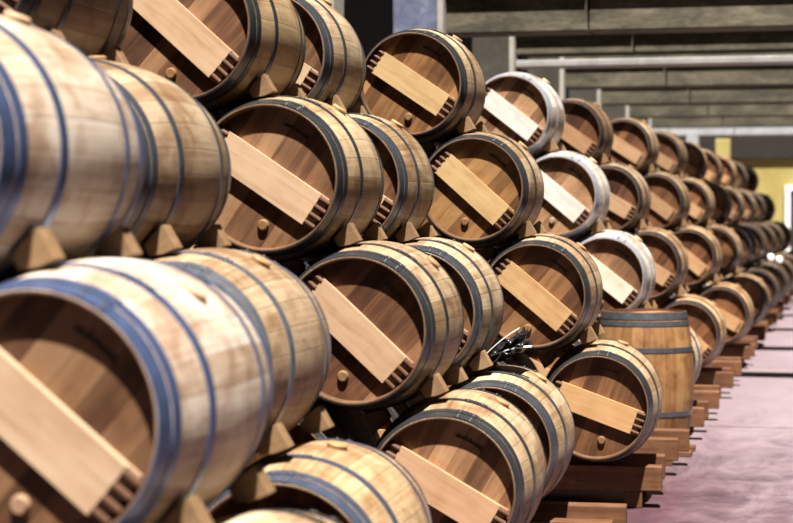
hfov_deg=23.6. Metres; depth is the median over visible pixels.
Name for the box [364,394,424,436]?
wine barrel
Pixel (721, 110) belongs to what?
ceiling beam
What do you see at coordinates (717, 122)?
ceiling beam
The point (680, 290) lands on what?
wedge
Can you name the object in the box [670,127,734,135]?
ceiling beam
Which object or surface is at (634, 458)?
rail
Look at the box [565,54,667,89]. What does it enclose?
ceiling beam
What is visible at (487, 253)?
wedge
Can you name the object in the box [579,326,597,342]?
wedge
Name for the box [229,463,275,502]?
wedge
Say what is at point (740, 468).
floor
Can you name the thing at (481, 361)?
wedge
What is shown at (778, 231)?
wine barrel
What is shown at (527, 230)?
wedge
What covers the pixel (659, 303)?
wine barrel
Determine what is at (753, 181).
wine barrel
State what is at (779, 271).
wine barrel
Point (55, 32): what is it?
wedge
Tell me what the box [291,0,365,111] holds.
wine barrel
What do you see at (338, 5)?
trim
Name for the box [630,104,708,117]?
ceiling beam
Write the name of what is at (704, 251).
wine barrel
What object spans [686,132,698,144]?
post
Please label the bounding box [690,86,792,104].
ceiling beam
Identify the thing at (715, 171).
wine barrel
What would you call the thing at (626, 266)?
wine barrel
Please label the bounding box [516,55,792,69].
pipe
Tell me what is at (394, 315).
wine barrel
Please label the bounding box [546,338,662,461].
wine barrel
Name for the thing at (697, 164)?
wine barrel
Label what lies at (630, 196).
wine barrel
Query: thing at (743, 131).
ceiling beam
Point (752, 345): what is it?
rail
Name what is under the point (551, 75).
pillar
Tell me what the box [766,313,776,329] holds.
rail
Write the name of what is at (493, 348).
wedge
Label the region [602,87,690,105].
ceiling beam
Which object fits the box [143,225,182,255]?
wedge
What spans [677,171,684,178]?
wedge
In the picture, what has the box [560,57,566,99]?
trim
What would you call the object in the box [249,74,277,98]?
wedge
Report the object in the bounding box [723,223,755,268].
wine barrel
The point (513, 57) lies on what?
trim
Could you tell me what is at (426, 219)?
wine barrel
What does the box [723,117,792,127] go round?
ceiling beam
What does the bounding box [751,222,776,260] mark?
wine barrel
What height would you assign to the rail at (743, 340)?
0.237 m
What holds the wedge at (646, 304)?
on the wine barrel at (697, 350)
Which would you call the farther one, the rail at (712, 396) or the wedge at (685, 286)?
the wedge at (685, 286)
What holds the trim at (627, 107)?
attached to the pillar at (613, 112)
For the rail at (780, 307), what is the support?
on the floor
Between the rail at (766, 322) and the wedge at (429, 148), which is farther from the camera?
the rail at (766, 322)
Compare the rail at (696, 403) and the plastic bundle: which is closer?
the plastic bundle
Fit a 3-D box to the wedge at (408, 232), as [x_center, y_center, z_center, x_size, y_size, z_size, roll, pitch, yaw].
[0.051,-0.137,8.846,0.105,0.095,0.064,0,1,10]
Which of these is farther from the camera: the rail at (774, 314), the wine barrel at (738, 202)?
the wine barrel at (738, 202)
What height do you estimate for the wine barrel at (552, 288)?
0.686 m
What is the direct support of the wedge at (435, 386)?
on the wine barrel at (474, 456)
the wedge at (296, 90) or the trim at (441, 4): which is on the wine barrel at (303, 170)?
the wedge at (296, 90)
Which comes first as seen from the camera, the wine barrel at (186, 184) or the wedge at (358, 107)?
the wine barrel at (186, 184)
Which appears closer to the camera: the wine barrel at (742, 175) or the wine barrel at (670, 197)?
the wine barrel at (670, 197)
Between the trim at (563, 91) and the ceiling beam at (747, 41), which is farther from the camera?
the trim at (563, 91)
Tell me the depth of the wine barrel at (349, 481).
5.66 m
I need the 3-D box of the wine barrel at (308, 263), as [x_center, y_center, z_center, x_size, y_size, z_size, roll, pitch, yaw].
[-0.525,0.215,9.243,0.686,0.703,0.950,0,1,10]
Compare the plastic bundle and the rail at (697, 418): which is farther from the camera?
the rail at (697, 418)
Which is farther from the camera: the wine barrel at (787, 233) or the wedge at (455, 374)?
the wine barrel at (787, 233)
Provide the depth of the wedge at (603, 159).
17.20 m
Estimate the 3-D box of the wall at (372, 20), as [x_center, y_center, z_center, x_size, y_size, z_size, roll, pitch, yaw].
[-3.074,-3.490,26.351,0.200,9.000,58.000,0,1,13]
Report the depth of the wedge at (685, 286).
17.60 m
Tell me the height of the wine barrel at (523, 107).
0.686 m
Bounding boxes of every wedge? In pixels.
[11,228,64,269]
[50,29,65,40]
[95,226,142,258]
[101,45,129,64]
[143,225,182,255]
[163,494,213,522]
[196,224,231,247]
[209,111,220,121]
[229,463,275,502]
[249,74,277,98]
[257,422,293,454]
[280,259,305,276]
[284,83,306,97]
[299,405,333,434]
[326,95,346,110]
[334,223,362,246]
[347,102,367,113]
[361,222,387,241]
[363,409,391,433]
[395,222,419,241]
[417,222,437,237]
[420,373,448,397]
[421,142,435,156]
[442,363,468,385]
[457,116,475,132]
[469,350,492,370]
[471,121,487,131]
[477,247,495,261]
[487,342,499,358]
[517,221,536,237]
[533,221,546,233]
[538,351,556,368]
[544,140,558,152]
[556,143,566,150]
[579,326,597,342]
[591,220,605,232]
[592,321,604,335]
[597,154,608,163]
[603,220,611,229]
[607,156,614,162]
[635,219,646,229]
[640,301,651,308]
[644,219,651,227]
[646,164,655,172]
[648,298,657,308]
[674,285,685,295]
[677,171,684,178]
[678,219,687,227]
[682,283,689,291]
[704,219,712,225]
[710,274,719,282]
[732,266,740,273]
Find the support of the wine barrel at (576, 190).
on the wine barrel at (626, 266)
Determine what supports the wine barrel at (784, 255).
on the rail
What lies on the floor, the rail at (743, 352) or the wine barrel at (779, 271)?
the rail at (743, 352)
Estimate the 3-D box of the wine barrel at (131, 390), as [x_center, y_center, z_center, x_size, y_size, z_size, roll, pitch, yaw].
[-0.695,0.335,4.528,0.686,0.686,0.950,0,1,11]
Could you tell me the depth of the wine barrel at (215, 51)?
7.48 m
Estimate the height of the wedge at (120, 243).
0.095 m
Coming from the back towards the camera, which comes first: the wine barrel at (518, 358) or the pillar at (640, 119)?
the pillar at (640, 119)
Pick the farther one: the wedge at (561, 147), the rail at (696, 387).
the rail at (696, 387)
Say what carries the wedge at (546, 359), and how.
on the wine barrel at (612, 392)
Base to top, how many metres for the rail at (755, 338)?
0.237 m
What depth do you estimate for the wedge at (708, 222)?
23.73 m
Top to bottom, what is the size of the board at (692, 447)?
0.034 m
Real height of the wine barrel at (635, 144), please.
0.685 m
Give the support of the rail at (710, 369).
on the floor
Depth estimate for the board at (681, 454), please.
12.91 m
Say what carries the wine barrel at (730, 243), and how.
on the wine barrel at (754, 286)
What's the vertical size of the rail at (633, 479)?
0.237 m
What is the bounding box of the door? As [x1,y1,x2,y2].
[785,186,792,251]
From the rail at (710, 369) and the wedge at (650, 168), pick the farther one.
the wedge at (650, 168)
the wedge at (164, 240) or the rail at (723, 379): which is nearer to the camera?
the wedge at (164, 240)
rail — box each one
[529,517,613,522]
[533,501,626,522]
[553,462,662,507]
[570,453,665,494]
[634,437,678,460]
[650,428,689,465]
[690,400,708,432]
[690,407,703,426]
[693,390,718,420]
[694,371,733,398]
[694,385,718,390]
[700,367,731,371]
[704,360,741,375]
[714,357,740,360]
[717,346,749,359]
[724,343,754,364]
[735,338,753,342]
[743,336,757,347]
[745,328,764,339]
[751,326,765,336]
[753,323,765,325]
[759,321,767,330]
[761,315,773,324]
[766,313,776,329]
[770,309,778,318]
[773,305,782,313]
[781,296,787,303]
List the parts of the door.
frame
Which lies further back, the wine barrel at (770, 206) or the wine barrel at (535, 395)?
the wine barrel at (770, 206)
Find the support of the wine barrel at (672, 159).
on the wine barrel at (702, 208)
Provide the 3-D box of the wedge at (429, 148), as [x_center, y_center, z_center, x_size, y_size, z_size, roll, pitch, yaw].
[0.170,-0.631,10.842,0.105,0.095,0.064,0,1,10]
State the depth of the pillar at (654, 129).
42.09 m
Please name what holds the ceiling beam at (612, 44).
attached to the trim at (513, 57)
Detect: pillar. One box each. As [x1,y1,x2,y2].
[393,0,436,33]
[472,37,508,81]
[528,57,559,97]
[569,90,596,102]
[603,105,625,120]
[635,118,648,125]
[653,128,666,131]
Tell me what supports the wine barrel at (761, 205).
on the wine barrel at (778, 231)
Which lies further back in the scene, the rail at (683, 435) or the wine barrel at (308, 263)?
the rail at (683, 435)
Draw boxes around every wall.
[344,0,525,103]
[731,159,792,256]
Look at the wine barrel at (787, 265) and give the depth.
33.11 m
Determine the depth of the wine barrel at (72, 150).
4.37 m
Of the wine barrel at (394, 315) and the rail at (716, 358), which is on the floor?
the rail at (716, 358)
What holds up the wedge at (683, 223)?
on the wine barrel at (704, 251)
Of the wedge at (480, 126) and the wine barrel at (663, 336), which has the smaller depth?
the wedge at (480, 126)
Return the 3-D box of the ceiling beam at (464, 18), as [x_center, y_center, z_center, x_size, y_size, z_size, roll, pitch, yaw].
[1.208,-2.545,18.671,1.392,0.620,0.505,0,1,13]
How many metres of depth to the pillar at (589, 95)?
30.34 m
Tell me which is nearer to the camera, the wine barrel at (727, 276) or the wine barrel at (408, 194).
the wine barrel at (408, 194)
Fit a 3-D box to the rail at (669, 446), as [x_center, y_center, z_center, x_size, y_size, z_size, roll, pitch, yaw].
[0.328,1.227,12.251,2.950,0.237,0.100,0,1,10]
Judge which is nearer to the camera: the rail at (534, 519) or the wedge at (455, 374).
the wedge at (455, 374)
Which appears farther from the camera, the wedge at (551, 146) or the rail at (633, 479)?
the wedge at (551, 146)
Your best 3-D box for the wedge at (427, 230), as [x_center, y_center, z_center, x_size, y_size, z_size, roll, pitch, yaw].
[0.148,-0.150,9.377,0.105,0.095,0.064,0,1,10]
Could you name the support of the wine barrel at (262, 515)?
on the rail
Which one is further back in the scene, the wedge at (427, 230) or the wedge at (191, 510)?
the wedge at (427, 230)
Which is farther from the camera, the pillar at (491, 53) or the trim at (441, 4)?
the pillar at (491, 53)
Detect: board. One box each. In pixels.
[679,450,691,456]
[690,445,695,451]
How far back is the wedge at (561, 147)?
14.56 m
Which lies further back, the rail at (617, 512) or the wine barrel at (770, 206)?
the wine barrel at (770, 206)
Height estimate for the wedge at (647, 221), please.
0.095 m
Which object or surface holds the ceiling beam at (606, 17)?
attached to the ceiling
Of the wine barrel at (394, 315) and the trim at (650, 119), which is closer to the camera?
the wine barrel at (394, 315)
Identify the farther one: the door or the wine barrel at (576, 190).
the door
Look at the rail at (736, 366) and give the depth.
18.34 m
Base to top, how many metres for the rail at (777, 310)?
0.237 m
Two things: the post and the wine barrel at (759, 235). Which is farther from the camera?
the post
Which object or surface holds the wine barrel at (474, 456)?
on the rail
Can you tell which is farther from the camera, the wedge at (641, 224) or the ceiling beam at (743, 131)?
the ceiling beam at (743, 131)
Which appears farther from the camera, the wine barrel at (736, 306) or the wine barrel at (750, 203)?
the wine barrel at (750, 203)
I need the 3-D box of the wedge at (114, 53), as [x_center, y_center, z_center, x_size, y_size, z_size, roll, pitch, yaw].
[-0.944,-0.670,6.324,0.105,0.095,0.064,0,1,11]
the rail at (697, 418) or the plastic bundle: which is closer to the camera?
the plastic bundle
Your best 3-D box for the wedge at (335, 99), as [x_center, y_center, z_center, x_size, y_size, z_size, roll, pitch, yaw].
[-0.291,-0.731,8.895,0.105,0.095,0.064,0,1,10]
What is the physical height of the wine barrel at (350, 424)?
0.703 m
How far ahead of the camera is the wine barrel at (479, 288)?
8.75 m
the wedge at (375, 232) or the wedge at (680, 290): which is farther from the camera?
the wedge at (680, 290)
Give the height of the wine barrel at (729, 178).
0.686 m
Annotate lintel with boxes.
[677,135,792,158]
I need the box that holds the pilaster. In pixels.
[715,139,730,159]
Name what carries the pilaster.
on the floor
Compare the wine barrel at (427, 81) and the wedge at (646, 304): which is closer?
the wine barrel at (427, 81)
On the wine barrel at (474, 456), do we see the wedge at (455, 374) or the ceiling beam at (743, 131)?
the wedge at (455, 374)
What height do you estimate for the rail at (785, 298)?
0.237 m
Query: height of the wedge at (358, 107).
0.095 m
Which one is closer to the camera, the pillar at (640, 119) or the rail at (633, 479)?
the rail at (633, 479)
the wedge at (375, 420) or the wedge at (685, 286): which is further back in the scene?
the wedge at (685, 286)
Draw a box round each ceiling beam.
[446,0,592,37]
[516,33,636,57]
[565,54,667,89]
[589,0,792,34]
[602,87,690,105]
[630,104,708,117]
[635,30,792,54]
[652,117,722,127]
[666,52,792,87]
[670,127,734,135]
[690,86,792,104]
[709,104,792,117]
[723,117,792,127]
[735,127,792,135]
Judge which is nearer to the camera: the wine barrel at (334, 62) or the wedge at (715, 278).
the wine barrel at (334, 62)
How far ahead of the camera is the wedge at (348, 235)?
7.52 m
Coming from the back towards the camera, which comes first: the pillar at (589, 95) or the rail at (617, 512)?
the pillar at (589, 95)
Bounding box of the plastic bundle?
[487,327,532,368]
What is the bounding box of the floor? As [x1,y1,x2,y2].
[541,296,792,522]
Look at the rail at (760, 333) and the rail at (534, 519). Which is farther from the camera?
the rail at (760, 333)
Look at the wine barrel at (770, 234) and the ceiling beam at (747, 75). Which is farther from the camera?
the wine barrel at (770, 234)
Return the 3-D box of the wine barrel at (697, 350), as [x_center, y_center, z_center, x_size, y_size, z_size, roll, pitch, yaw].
[1.940,0.721,14.217,0.686,0.686,0.950,0,1,11]
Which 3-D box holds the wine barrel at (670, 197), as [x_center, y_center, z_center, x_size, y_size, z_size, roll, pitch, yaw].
[2.873,-0.645,20.841,0.686,0.686,0.950,0,1,13]
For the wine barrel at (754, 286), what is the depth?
23.51 m
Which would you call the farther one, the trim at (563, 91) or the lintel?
the lintel
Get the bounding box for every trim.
[328,0,343,15]
[437,0,448,34]
[509,37,517,71]
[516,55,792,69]
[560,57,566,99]
[597,89,602,109]
[626,106,630,117]
[649,118,652,129]
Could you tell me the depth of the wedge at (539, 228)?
11.24 m
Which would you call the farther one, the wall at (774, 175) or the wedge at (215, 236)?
the wall at (774, 175)
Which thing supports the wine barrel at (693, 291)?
on the rail at (743, 340)
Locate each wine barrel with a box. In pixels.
[0,0,132,55]
[0,10,144,282]
[0,258,273,522]
[87,56,230,259]
[120,0,305,117]
[148,248,330,453]
[190,244,280,264]
[206,437,431,522]
[213,509,340,522]
[215,95,383,262]
[244,397,379,468]
[280,260,314,273]
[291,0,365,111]
[298,241,463,410]
[346,113,433,242]
[360,28,485,147]
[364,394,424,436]
[375,389,546,522]
[400,237,503,374]
[417,147,439,234]
[427,131,543,248]
[447,339,537,387]
[448,364,574,499]
[475,72,564,158]
[475,245,504,262]
[489,234,602,352]
[524,339,598,376]
[533,151,609,240]
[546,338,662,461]
[557,98,613,164]
[578,230,655,320]
[597,308,693,428]
[598,163,650,232]
[607,117,658,175]
[629,227,688,301]
[642,171,690,230]
[654,131,687,175]
[655,293,691,308]
[659,294,725,367]
[671,226,722,287]
[680,178,714,227]
[682,141,707,179]
[686,281,714,294]
[689,325,701,382]
[697,282,753,344]
[702,149,723,183]
[702,224,742,276]
[703,182,731,226]
[715,273,732,282]
[718,155,736,186]
[723,186,745,224]
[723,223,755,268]
[723,273,769,325]
[732,161,748,189]
[737,189,756,223]
[739,223,766,264]
[740,266,780,310]
[743,165,758,191]
[749,191,765,222]
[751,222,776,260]
[753,254,788,300]
[759,193,774,221]
[761,222,784,254]
[765,257,792,292]
[772,221,791,253]
[775,253,792,263]
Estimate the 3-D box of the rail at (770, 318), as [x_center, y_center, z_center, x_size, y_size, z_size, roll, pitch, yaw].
[3.897,0.872,27.214,2.950,0.237,0.100,0,1,13]
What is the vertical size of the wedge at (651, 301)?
0.095 m
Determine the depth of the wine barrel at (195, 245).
7.73 m
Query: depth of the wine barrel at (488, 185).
10.62 m
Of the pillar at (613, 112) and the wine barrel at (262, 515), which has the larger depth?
the pillar at (613, 112)
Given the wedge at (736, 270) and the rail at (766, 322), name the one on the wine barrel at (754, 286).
the wedge at (736, 270)
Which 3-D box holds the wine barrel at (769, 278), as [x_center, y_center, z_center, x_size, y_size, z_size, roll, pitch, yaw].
[5.145,0.414,27.163,0.686,0.686,0.950,0,1,13]
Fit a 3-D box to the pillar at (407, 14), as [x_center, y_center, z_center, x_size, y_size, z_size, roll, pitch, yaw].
[0.216,-0.809,18.749,0.445,4.000,0.270,0,1,13]
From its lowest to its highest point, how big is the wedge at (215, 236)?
0.095 m
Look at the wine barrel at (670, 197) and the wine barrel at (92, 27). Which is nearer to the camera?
the wine barrel at (92, 27)
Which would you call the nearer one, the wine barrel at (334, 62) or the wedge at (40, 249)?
the wedge at (40, 249)
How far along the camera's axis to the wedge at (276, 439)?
5.66 m
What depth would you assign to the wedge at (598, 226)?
13.98 m
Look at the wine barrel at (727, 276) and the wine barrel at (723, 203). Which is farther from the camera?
the wine barrel at (723, 203)
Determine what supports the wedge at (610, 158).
on the wine barrel at (630, 196)
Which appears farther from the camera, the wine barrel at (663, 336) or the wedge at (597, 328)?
the wine barrel at (663, 336)
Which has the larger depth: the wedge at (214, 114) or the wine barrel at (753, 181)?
the wine barrel at (753, 181)
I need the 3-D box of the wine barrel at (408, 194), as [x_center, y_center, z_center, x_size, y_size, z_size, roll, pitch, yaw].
[-0.185,-0.368,9.159,0.686,0.686,0.950,0,1,10]
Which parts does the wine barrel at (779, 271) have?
white cap, white cap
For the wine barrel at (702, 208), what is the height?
0.685 m
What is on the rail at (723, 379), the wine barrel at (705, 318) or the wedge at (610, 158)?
the wine barrel at (705, 318)
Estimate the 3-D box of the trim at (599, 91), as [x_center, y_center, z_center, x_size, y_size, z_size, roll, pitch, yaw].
[3.255,-1.086,30.451,0.055,4.000,0.294,0,1,13]
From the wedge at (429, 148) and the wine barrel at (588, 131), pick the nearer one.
the wedge at (429, 148)
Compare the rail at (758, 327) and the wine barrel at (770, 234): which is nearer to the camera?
the rail at (758, 327)
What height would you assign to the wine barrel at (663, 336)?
0.950 m
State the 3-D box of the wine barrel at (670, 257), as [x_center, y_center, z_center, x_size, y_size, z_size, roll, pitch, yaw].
[2.328,0.029,17.433,0.686,0.686,0.950,0,1,12]
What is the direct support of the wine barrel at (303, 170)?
on the wine barrel at (394, 315)
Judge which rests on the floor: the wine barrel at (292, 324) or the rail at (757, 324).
the rail at (757, 324)
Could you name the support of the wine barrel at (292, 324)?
on the wine barrel at (349, 481)
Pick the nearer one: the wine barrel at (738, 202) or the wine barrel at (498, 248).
the wine barrel at (498, 248)
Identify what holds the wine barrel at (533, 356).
on the rail at (669, 446)
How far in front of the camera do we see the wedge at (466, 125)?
10.77 m
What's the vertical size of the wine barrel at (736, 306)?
0.685 m
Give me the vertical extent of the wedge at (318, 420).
0.095 m
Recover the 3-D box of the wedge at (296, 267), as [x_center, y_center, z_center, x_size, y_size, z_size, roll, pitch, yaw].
[-0.419,0.039,7.593,0.105,0.095,0.064,0,1,10]
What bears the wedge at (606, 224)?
on the wine barrel at (626, 266)
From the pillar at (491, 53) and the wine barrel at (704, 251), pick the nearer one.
the wine barrel at (704, 251)

